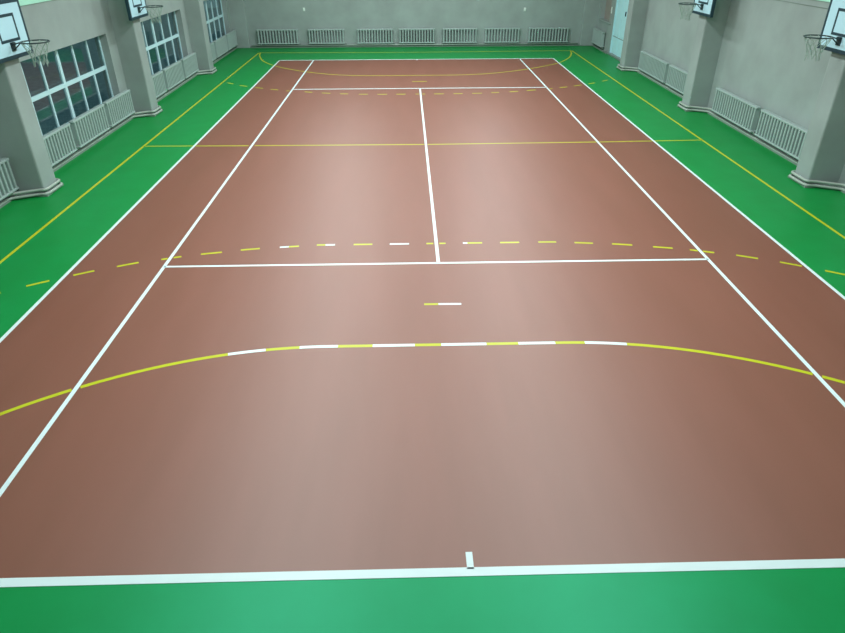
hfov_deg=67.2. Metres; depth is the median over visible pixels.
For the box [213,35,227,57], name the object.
radiator
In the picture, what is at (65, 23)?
wall
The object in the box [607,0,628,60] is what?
door
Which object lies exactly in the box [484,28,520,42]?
radiator
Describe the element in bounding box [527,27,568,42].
radiator
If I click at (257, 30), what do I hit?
radiator
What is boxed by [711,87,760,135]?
radiator
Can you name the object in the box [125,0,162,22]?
basketball hoop
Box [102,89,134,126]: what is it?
radiator
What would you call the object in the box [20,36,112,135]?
window
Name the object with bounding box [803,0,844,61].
basketball hoop
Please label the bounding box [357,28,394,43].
radiator
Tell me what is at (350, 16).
wall
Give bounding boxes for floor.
[0,46,844,632]
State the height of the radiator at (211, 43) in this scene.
0.663 m
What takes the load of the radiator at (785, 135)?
attached to the wall at (754, 51)
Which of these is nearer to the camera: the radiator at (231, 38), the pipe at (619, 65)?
the pipe at (619, 65)
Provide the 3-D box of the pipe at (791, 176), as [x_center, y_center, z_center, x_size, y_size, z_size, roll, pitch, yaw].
[7.769,-2.787,12.806,0.664,0.051,27.800,-1,31,-1]
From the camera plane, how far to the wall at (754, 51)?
15.31 m
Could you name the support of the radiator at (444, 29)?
attached to the wall at (350, 16)
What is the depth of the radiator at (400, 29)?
28.01 m
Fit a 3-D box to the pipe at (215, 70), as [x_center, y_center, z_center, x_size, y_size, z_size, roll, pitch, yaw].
[-7.516,-3.591,14.239,0.664,0.051,31.850,-1,31,-1]
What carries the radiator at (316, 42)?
attached to the wall at (350, 16)
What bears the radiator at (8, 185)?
attached to the wall at (65, 23)
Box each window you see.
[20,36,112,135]
[140,11,182,74]
[203,0,225,42]
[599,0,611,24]
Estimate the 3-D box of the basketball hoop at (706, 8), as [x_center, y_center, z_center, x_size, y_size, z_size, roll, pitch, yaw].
[7.060,-8.262,16.537,0.761,1.060,1.210,-1,31,-1]
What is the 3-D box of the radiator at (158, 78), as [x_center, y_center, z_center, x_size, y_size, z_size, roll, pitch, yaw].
[-7.942,-6.770,18.806,0.190,0.663,1.671,-1,31,-1]
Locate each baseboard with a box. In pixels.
[0,47,236,207]
[250,44,579,47]
[592,45,844,193]
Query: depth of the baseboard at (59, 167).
15.58 m
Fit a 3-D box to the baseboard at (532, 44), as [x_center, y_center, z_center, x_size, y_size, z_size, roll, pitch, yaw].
[-0.306,-12.052,28.359,15.800,0.055,0.100,-1,31,-1]
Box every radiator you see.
[0,158,18,200]
[43,123,77,166]
[68,104,109,147]
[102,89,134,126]
[152,71,166,97]
[161,61,184,89]
[180,52,198,78]
[210,42,215,60]
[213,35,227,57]
[225,30,237,49]
[256,29,300,44]
[308,29,346,44]
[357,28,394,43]
[399,28,435,42]
[442,28,478,43]
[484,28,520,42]
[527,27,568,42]
[592,28,604,48]
[638,51,669,85]
[665,64,687,93]
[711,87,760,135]
[754,109,807,159]
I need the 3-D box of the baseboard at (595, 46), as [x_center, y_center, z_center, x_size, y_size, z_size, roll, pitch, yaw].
[7.755,-3.887,14.683,0.680,0.055,32.350,-1,31,-1]
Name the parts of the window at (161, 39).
pane, pane, pane, pane, pane, pane, pane, pane, frame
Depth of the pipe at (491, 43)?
28.23 m
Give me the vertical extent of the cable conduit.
0.014 m
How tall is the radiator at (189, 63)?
0.663 m
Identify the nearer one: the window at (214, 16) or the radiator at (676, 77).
the radiator at (676, 77)
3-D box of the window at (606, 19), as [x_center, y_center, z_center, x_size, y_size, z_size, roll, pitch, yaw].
[7.816,-13.277,26.451,0.280,1.890,1.720,-1,31,-1]
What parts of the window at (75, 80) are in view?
pane, pane, pane, pane, pane, pane, pane, pane, pane, pane, frame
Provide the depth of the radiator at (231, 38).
26.98 m
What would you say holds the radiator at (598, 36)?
attached to the wall at (754, 51)
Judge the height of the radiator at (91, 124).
0.663 m
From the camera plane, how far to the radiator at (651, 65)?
21.23 m
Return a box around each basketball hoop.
[0,0,49,66]
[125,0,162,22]
[678,0,716,20]
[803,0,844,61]
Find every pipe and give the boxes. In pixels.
[0,48,234,205]
[7,50,228,196]
[251,43,577,47]
[617,66,844,190]
[618,64,844,186]
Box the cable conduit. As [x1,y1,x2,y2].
[778,0,827,8]
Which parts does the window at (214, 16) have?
pane, pane, pane, pane, pane, pane, pane, pane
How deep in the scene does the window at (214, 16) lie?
25.89 m
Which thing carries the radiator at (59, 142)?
attached to the wall at (65, 23)
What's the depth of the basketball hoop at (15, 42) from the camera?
11.05 m
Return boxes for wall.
[0,0,249,201]
[244,0,583,45]
[579,0,844,187]
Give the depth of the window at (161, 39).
20.30 m
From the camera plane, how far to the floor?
7.35 m
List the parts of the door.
frame, raised panel, raised panel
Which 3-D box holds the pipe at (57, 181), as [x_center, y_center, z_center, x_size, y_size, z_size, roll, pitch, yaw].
[-7.537,-3.657,14.199,0.664,0.051,31.850,-1,31,-1]

